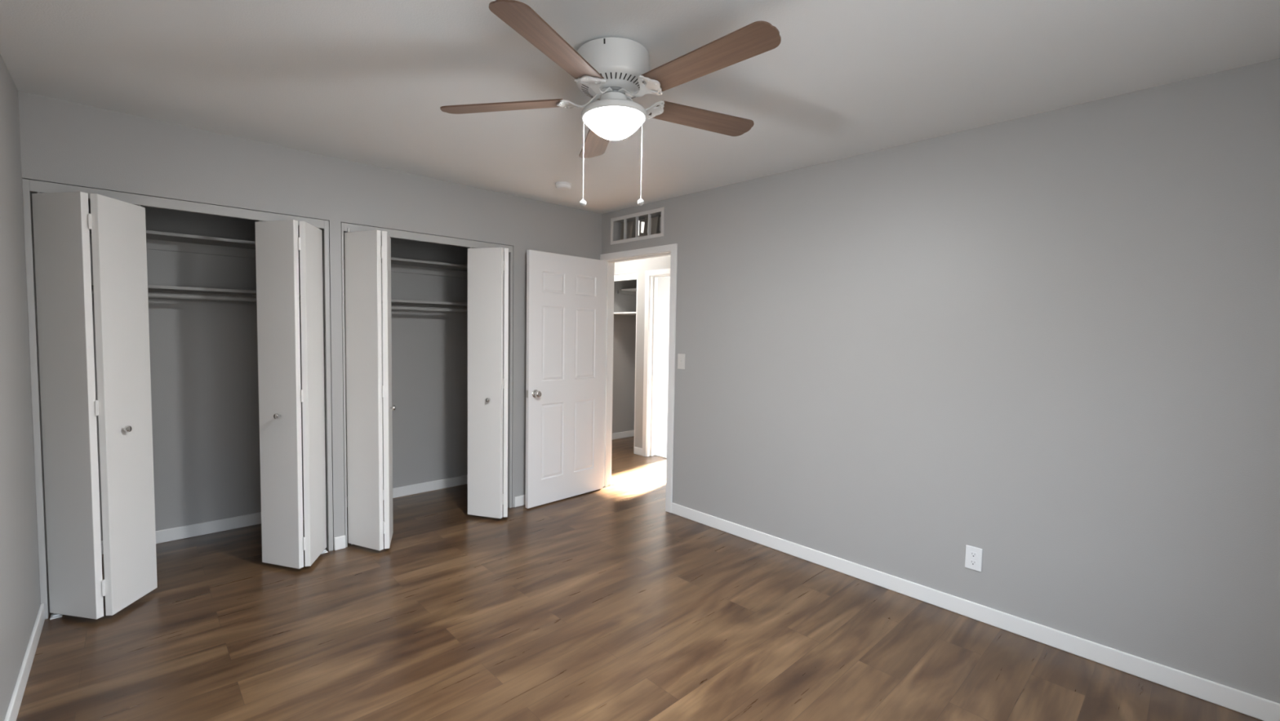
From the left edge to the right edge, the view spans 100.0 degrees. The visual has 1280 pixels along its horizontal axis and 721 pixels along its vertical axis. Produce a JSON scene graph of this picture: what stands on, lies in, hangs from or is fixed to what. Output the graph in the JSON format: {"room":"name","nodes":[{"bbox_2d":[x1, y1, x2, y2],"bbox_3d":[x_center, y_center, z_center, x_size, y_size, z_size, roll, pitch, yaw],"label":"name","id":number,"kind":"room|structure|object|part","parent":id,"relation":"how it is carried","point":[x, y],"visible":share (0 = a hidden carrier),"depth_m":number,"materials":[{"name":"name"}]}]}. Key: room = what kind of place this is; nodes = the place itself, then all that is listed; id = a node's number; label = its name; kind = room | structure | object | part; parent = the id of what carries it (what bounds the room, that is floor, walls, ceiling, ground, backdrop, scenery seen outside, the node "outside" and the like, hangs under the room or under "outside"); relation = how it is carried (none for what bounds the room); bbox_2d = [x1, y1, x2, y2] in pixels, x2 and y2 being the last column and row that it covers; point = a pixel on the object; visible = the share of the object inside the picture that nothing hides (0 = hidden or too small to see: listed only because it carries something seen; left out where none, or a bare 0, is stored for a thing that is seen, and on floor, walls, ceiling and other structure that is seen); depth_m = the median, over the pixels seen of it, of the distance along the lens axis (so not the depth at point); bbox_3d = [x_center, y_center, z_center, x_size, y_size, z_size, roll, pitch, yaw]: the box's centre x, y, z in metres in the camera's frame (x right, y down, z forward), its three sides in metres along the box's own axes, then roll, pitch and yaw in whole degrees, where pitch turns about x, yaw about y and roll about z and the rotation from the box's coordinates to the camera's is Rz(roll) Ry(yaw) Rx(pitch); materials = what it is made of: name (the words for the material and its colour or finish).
{"room":"empty bedroom","nodes":[
{"label":"empty bedroom","id":0,"kind":"room"},
{"bbox_2d":[0,53,40,720],"bbox_3d":[-1.668,0.099,1.186,0.120,2.440,5.380,-2,4,-43],"label":"wall","id":1,"kind":"structure","parent":0,"point":[20,583],"depth_m":2.12,"materials":[{"name":"grey paint"}]},
{"bbox_2d":[4,603,44,720],"bbox_3d":[-1.347,1.296,0.986,0.012,0.083,4.287,-2,4,-43],"label":"baseboard","id":2,"kind":"structure","parent":1,"relation":"attached to","point":[13,708],"depth_m":2.09,"materials":[{"name":"white paint"}]},
{"bbox_2d":[88,199,470,540],"bbox_3d":[-2.455,-0.069,4.060,2.702,2.440,0.120,-2,4,-43],"label":"wall","id":3,"kind":"structure","parent":0,"point":[204,355],"depth_m":3.67,"materials":[{"name":"grey paint"}]},
{"bbox_2d":[88,229,299,260],"bbox_3d":[-2.835,-0.731,3.361,1.222,0.079,0.300,-2,4,-43],"label":"closet shelf","id":4,"kind":"object","parent":3,"relation":"attached to","point":[155,240],"visible":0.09,"depth_m":3.43,"materials":[{"name":"paint"}]},
{"bbox_2d":[91,281,300,305],"bbox_3d":[-2.840,-0.415,3.378,1.222,0.079,0.300,-2,4,-43],"label":"closet shelf","id":5,"kind":"object","parent":3,"relation":"attached to","point":[151,288],"visible":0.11,"depth_m":3.42,"materials":[{"name":"paint"}]},
{"bbox_2d":[91,289,300,303],"bbox_3d":[-2.767,-0.392,3.301,1.183,0.060,0.060,-2,4,-43],"label":"closet rod","id":6,"kind":"object","parent":5,"relation":"hanging from","point":[150,295],"visible":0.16,"depth_m":3.32,"materials":[{"name":"paint"}]},
{"bbox_2d":[101,474,467,554],"bbox_3d":[-2.473,1.112,4.034,2.582,0.083,0.012,-2,4,-43],"label":"baseboard","id":7,"kind":"structure","parent":3,"relation":"attached to","point":[224,524],"depth_m":3.72,"materials":[{"name":"white paint"}]},
{"bbox_2d":[343,252,467,278],"bbox_3d":[-1.870,-0.753,4.278,1.280,0.079,0.300,-2,4,-43],"label":"closet shelf","id":8,"kind":"object","parent":3,"relation":"attached to","point":[397,264],"visible":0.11,"depth_m":4.44,"materials":[{"name":"paint"}]},
{"bbox_2d":[344,296,467,313],"bbox_3d":[-1.875,-0.437,4.295,1.280,0.079,0.300,-2,4,-43],"label":"closet shelf","id":9,"kind":"object","parent":3,"relation":"attached to","point":[393,302],"visible":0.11,"depth_m":4.42,"materials":[{"name":"paint"}]},
{"bbox_2d":[344,303,467,312],"bbox_3d":[-1.802,-0.409,4.218,1.241,0.060,0.060,-2,4,-43],"label":"closet rod","id":10,"kind":"object","parent":9,"relation":"hanging from","point":[393,307],"visible":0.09,"depth_m":4.30,"materials":[{"name":"paint"}]},
{"bbox_2d":[297,226,304,519],"bbox_3d":[-2.225,-0.045,3.689,0.080,2.440,0.735,-2,4,-43],"label":"wall","id":11,"kind":"structure","parent":0,"point":[298,226],"depth_m":3.86,"materials":[{"name":"grey paint"}]},
{"bbox_2d":[17,90,601,600],"bbox_3d":[-1.621,-0.034,3.677,3.382,2.440,0.115,-2,4,-43],"label":"wall","id":12,"kind":"structure","parent":0,"point":[64,142],"depth_m":3.23,"materials":[{"name":"grey paint"}]},
{"bbox_2d":[31,191,157,618],"bbox_3d":[-2.591,0.212,2.567,0.382,2.014,0.243,-2,4,-43],"label":"bifold door","id":13,"kind":"structure","parent":12,"relation":"in","point":[62,222],"depth_m":2.52,"materials":[{"name":"paint"}]},
{"bbox_3d":[-2.662,0.223,2.500,0.281,1.973,0.030,2,3,10],"label":"panel","id":14,"kind":"part","parent":13,"relation":"part of","materials":[{"name":"paint"}]},
{"bbox_3d":[-2.521,0.218,2.634,0.030,1.973,0.281,1,3,-8],"label":"panel","id":15,"kind":"part","parent":13,"relation":"part of","materials":[{"name":"paint"}]},
{"bbox_3d":[-2.486,0.331,2.598,0.035,0.033,0.033,1,3,-8],"label":"knob","id":16,"kind":"part","parent":13,"relation":"part of","materials":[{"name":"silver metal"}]},
{"bbox_2d":[22,178,333,618],"bbox_3d":[-2.404,0.185,2.949,1.235,2.054,0.114,-2,4,-43],"label":"trim","id":17,"kind":"structure","parent":12,"relation":"attached to","point":[28,186],"depth_m":2.58,"materials":[{"name":"paint"}]},
{"bbox_2d":[254,219,326,568],"bbox_3d":[-2.000,0.192,3.130,0.336,2.014,0.257,-2,4,-43],"label":"bifold door","id":18,"kind":"structure","parent":12,"relation":"in","point":[277,242],"depth_m":3.07,"materials":[{"name":"paint"}]},
{"bbox_3d":[-2.051,0.315,3.040,0.037,0.033,0.033,-2,4,-43],"label":"knob","id":19,"kind":"part","parent":18,"relation":"part of","materials":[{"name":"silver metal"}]},
{"bbox_3d":[-2.062,0.202,3.072,0.281,1.973,0.030,2,3,16],"label":"panel","id":20,"kind":"part","parent":18,"relation":"part of","materials":[{"name":"paint"}]},
{"bbox_3d":[-1.938,0.198,3.189,0.030,1.973,0.281,0,3,-14],"label":"panel","id":21,"kind":"part","parent":18,"relation":"part of","materials":[{"name":"paint"}]},
{"bbox_2d":[344,227,395,550],"bbox_3d":[-1.672,0.183,3.402,0.277,2.014,0.273,-2,4,-43],"label":"bifold door","id":22,"kind":"structure","parent":12,"relation":"in","point":[367,521],"depth_m":3.34,"materials":[{"name":"paint"}]},
{"bbox_3d":[-1.623,0.190,3.452,0.030,1.973,0.281,0,3,-21],"label":"panel","id":23,"kind":"part","parent":22,"relation":"part of","materials":[{"name":"paint"}]},
{"bbox_3d":[-1.578,0.302,3.426,0.037,0.033,0.032,-2,4,-43],"label":"knob","id":24,"kind":"part","parent":22,"relation":"part of","materials":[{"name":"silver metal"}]},
{"bbox_2d":[341,222,512,546],"bbox_3d":[-1.472,0.153,3.833,1.198,2.054,0.114,-2,4,-43],"label":"trim","id":25,"kind":"structure","parent":12,"relation":"attached to","point":[394,233],"depth_m":3.82,"materials":[{"name":"paint"}]},
{"bbox_2d":[334,494,525,550],"bbox_3d":[-1.154,1.130,4.115,2.126,0.083,0.012,-2,4,-43],"label":"baseboard","id":26,"kind":"structure","parent":12,"relation":"attached to","point":[340,541],"depth_m":3.42,"materials":[{"name":"white paint"}]},
{"bbox_2d":[467,247,508,518],"bbox_3d":[-1.074,0.161,4.001,0.336,2.014,0.257,-2,4,-43],"label":"bifold door","id":27,"kind":"structure","parent":12,"relation":"in","point":[487,308],"depth_m":3.93,"materials":[{"name":"paint"}]},
{"bbox_3d":[-1.013,0.167,4.060,0.030,1.973,0.281,0,3,-14],"label":"panel","id":28,"kind":"part","parent":27,"relation":"part of","materials":[{"name":"paint"}]},
{"bbox_2d":[525,249,606,508],"bbox_3d":[-0.590,0.146,4.457,0.122,2.012,0.812,4,4,42],"label":"door","id":29,"kind":"structure","parent":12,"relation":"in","point":[566,295],"depth_m":4.41,"materials":[{"name":"paint"}]},
{"bbox_3d":[-0.800,0.261,4.188,0.059,0.055,0.055,4,4,43],"label":"knob","id":30,"kind":"part","parent":29,"relation":"part of","materials":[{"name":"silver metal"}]},
{"bbox_2d":[612,279,636,433],"bbox_3d":[-0.301,-0.192,7.033,0.610,2.440,0.100,-2,4,-43],"label":"wall","id":31,"kind":"structure","parent":0,"point":[624,326],"depth_m":7.06,"materials":[{"name":"grey paint"}]},
{"bbox_2d":[16,435,1262,720],"bbox_3d":[0.067,1.262,3.905,6.322,0.126,6.810,-2,4,-43],"label":"floor","id":32,"kind":"structure","parent":0,"point":[606,603],"depth_m":2.45,"materials":[{"name":"brown wood"}]},
{"bbox_2d":[49,613,62,619],"bbox_3d":[-2.799,1.220,2.576,0.040,0.012,0.056,-2,4,-43],"label":"pivot bracket","id":33,"kind":"object","parent":32,"relation":"on","point":[53,615],"visible":0.73,"depth_m":2.57,"materials":[{"name":"white metal"}]},
{"bbox_2d":[0,0,1279,213],"bbox_3d":[0.111,-1.292,3.768,6.322,0.120,6.810,-2,4,-43],"label":"ceiling","id":34,"kind":"structure","parent":0,"point":[365,82],"depth_m":2.12,"materials":[{"name":"paint"}]},
{"bbox_2d":[555,181,571,190],"bbox_3d":[-0.539,-1.225,3.780,0.116,0.037,0.116,-2,4,-43],"label":"smoke detector","id":35,"kind":"object","parent":34,"relation":"attached to","point":[561,185],"visible":1,"depth_m":3.74,"materials":[{"name":"white plastic"}]},
{"bbox_2d":[440,0,781,206],"bbox_3d":[-0.112,-0.867,2.070,1.276,0.551,1.224,0,3,-13],"label":"ceiling fan","id":36,"kind":"object","parent":34,"relation":"hanging from","point":[614,72],"visible":1,"depth_m":1.89,"materials":[{"name":"brown wood"}]},
{"bbox_3d":[-0.521,-0.969,2.050,0.486,0.029,0.125,-1,3,6],"label":"blade","id":37,"kind":"part","parent":36,"relation":"part of","materials":[{"name":"brown wood"}]},
{"bbox_3d":[-0.267,-0.952,1.620,0.125,0.029,0.486,0,3,24],"label":"blade","id":38,"kind":"part","parent":36,"relation":"part of","materials":[{"name":"brown wood"}]},
{"bbox_3d":[-0.219,-0.607,2.066,0.025,0.029,0.025,-4,4,-43],"label":"pull knob","id":39,"kind":"part","parent":36,"relation":"part of","materials":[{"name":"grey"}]},
{"bbox_3d":[-0.213,-0.769,2.056,0.009,0.308,0.006,2,3,19],"label":"pull chain","id":40,"kind":"part","parent":36,"relation":"part of","materials":[{"name":"grey metal"}]},
{"bbox_3d":[-0.191,-0.997,2.424,0.125,0.029,0.486,-2,3,-12],"label":"blade","id":41,"kind":"part","parent":36,"relation":"part of","materials":[{"name":"brown wood"}]},
{"bbox_3d":[-0.096,-0.869,2.015,0.233,0.072,0.233,-4,4,-43],"label":"lamp shade","id":42,"kind":"part","parent":36,"relation":"part of","materials":[{"name":"white glass"}]},
{"bbox_3d":[0.003,-0.610,2.066,0.025,0.029,0.025,-4,4,-43],"label":"pull knob","id":43,"kind":"part","parent":36,"relation":"part of","materials":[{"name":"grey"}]},
{"bbox_3d":[0.002,-0.769,2.056,0.009,0.302,0.006,0,3,-18],"label":"pull chain","id":44,"kind":"part","parent":36,"relation":"part of","materials":[{"name":"grey metal"}]},
{"bbox_3d":[0.268,-0.996,2.225,0.486,0.029,0.125,-3,4,-30],"label":"blade","id":45,"kind":"part","parent":36,"relation":"part of","materials":[{"name":"brown wood"}]},
{"bbox_3d":[0.220,-0.969,1.728,0.486,0.029,0.125,1,4,41],"label":"blade","id":46,"kind":"part","parent":36,"relation":"part of","materials":[{"name":"brown wood"}]},
{"bbox_2d":[613,255,671,448],"bbox_3d":[0.493,-0.105,5.673,0.115,2.440,4.500,-2,4,-43],"label":"wall","id":47,"kind":"structure","parent":0,"point":[640,266],"depth_m":6.11,"materials":[{"name":"grey paint"}]},
{"bbox_2d":[613,273,637,453],"bbox_3d":[-0.242,0.023,6.452,0.114,2.075,0.693,-2,4,-43],"label":"trim","id":48,"kind":"structure","parent":47,"relation":"attached to","point":[630,276],"depth_m":6.20,"materials":[{"name":"white paint"}]},
{"bbox_2d":[612,430,642,455],"bbox_3d":[-0.020,1.012,6.687,0.738,0.083,0.910,-2,4,-43],"label":"baseboard","id":49,"kind":"structure","parent":47,"relation":"attached to","point":[637,451],"depth_m":7.04,"materials":[{"name":"white paint"}]},
{"bbox_2d":[642,268,670,457],"bbox_3d":[0.402,0.064,5.764,0.132,2.089,0.910,-2,4,-43],"label":"trim","id":50,"kind":"structure","parent":47,"relation":"attached to","point":[651,277],"depth_m":6.03,"materials":[{"name":"white paint"}]},
{"bbox_2d":[654,276,670,451],"bbox_3d":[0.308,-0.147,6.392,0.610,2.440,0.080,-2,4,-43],"label":"door","id":51,"kind":"structure","parent":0,"point":[664,283],"depth_m":6.31,"materials":[{"name":"white paint"}]},
{"bbox_2d":[601,57,1279,703],"bbox_3d":[1.123,0.032,3.328,0.115,2.440,4.405,-2,4,-43],"label":"wall","id":52,"kind":"structure","parent":0,"point":[1046,344],"depth_m":2.51,"materials":[{"name":"grey paint"}]},
{"bbox_2d":[610,207,664,244],"bbox_3d":[0.007,-1.098,4.454,0.120,0.227,0.637,-2,4,-43],"label":"air vent","id":53,"kind":"object","parent":52,"relation":"in","point":[648,228],"visible":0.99,"depth_m":4.42,"materials":[{"name":"white metal"}]},
{"bbox_3d":[-0.134,-1.109,4.618,0.075,0.149,0.024,-1,4,-29],"label":"damper blade","id":54,"kind":"part","parent":53,"relation":"part of","materials":[{"name":"silver metal"}]},
{"bbox_3d":[-0.034,-1.102,4.513,0.078,0.148,0.037,-2,4,-43],"label":"damper blade","id":55,"kind":"part","parent":53,"relation":"part of","materials":[{"name":"silver metal"}]},
{"bbox_3d":[0.040,-1.091,4.404,0.060,0.084,0.015,1,3,-6],"label":"damper blade","id":56,"kind":"part","parent":53,"relation":"part of","materials":[{"name":"silver metal"}]},
{"bbox_3d":[0.066,-1.094,4.408,0.075,0.148,0.025,-1,4,-37],"label":"damper blade","id":57,"kind":"part","parent":53,"relation":"part of","materials":[{"name":"silver metal"}]},
{"bbox_3d":[0.166,-1.087,4.303,0.076,0.148,0.029,-2,4,-43],"label":"damper blade","id":58,"kind":"part","parent":53,"relation":"part of","materials":[{"name":"silver metal"}]},
{"bbox_2d":[600,243,677,512],"bbox_3d":[-0.014,0.125,4.529,0.146,2.085,0.949,-2,4,-43],"label":"trim","id":59,"kind":"structure","parent":52,"relation":"attached to","point":[671,250],"depth_m":4.44,"materials":[{"name":"white paint"}]},
{"bbox_2d":[677,353,684,368],"bbox_3d":[0.311,0.007,4.086,0.016,0.117,0.073,-2,4,-43],"label":"light switch","id":60,"kind":"object","parent":52,"relation":"attached to","point":[681,357],"visible":1,"depth_m":4.09,"materials":[{"name":"grey plastic"}]},
{"bbox_2d":[964,544,982,571],"bbox_3d":[1.673,0.992,2.693,0.008,0.117,0.074,-2,4,-43],"label":"electrical outlet","id":61,"kind":"object","parent":52,"relation":"attached to","point":[973,556],"visible":1,"depth_m":2.69,"materials":[{"name":"white plastic"}]},
{"bbox_2d":[968,559,977,565],"bbox_3d":[1.670,1.012,2.692,0.002,0.025,0.034,-2,4,-43],"label":"socket","id":62,"kind":"object","parent":61,"relation":"attached to","point":[971,562],"depth_m":2.69,"materials":[{"name":"white plastic"}]},
{"bbox_2d":[969,551,977,557],"bbox_3d":[1.671,0.972,2.690,0.002,0.025,0.034,-2,4,-43],"label":"socket","id":63,"kind":"object","parent":61,"relation":"attached to","point":[972,553],"depth_m":2.69,"materials":[{"name":"white plastic"}]},
{"bbox_2d":[671,502,1279,720],"bbox_3d":[1.411,1.236,2.974,0.012,0.083,3.375,-2,4,-43],"label":"baseboard","id":64,"kind":"structure","parent":52,"relation":"attached to","point":[1262,708],"depth_m":2.53,"materials":[{"name":"white paint"}]},
{"bbox_3d":[0.258,-0.179,6.960,0.100,2.440,0.975,-2,4,-43],"label":"wall","id":65,"kind":"structure","parent":0,"visible":0},
{"bbox_2d":[613,311,635,315],"bbox_3d":[0.007,-0.580,6.680,0.630,0.019,0.794,-2,4,-43],"label":"closet shelf","id":66,"kind":"object","parent":65,"relation":"attached to","point":[633,313],"visible":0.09,"depth_m":6.52,"materials":[{"name":"white paint"}]},
{"bbox_2d":[617,288,636,294],"bbox_3d":[0.112,-0.878,6.759,0.355,0.062,0.794,-2,4,-43],"label":"closet shelf","id":67,"kind":"object","parent":65,"relation":"attached to","point":[630,291],"visible":0.29,"depth_m":6.97,"materials":[{"name":"white paint"}]}
]}

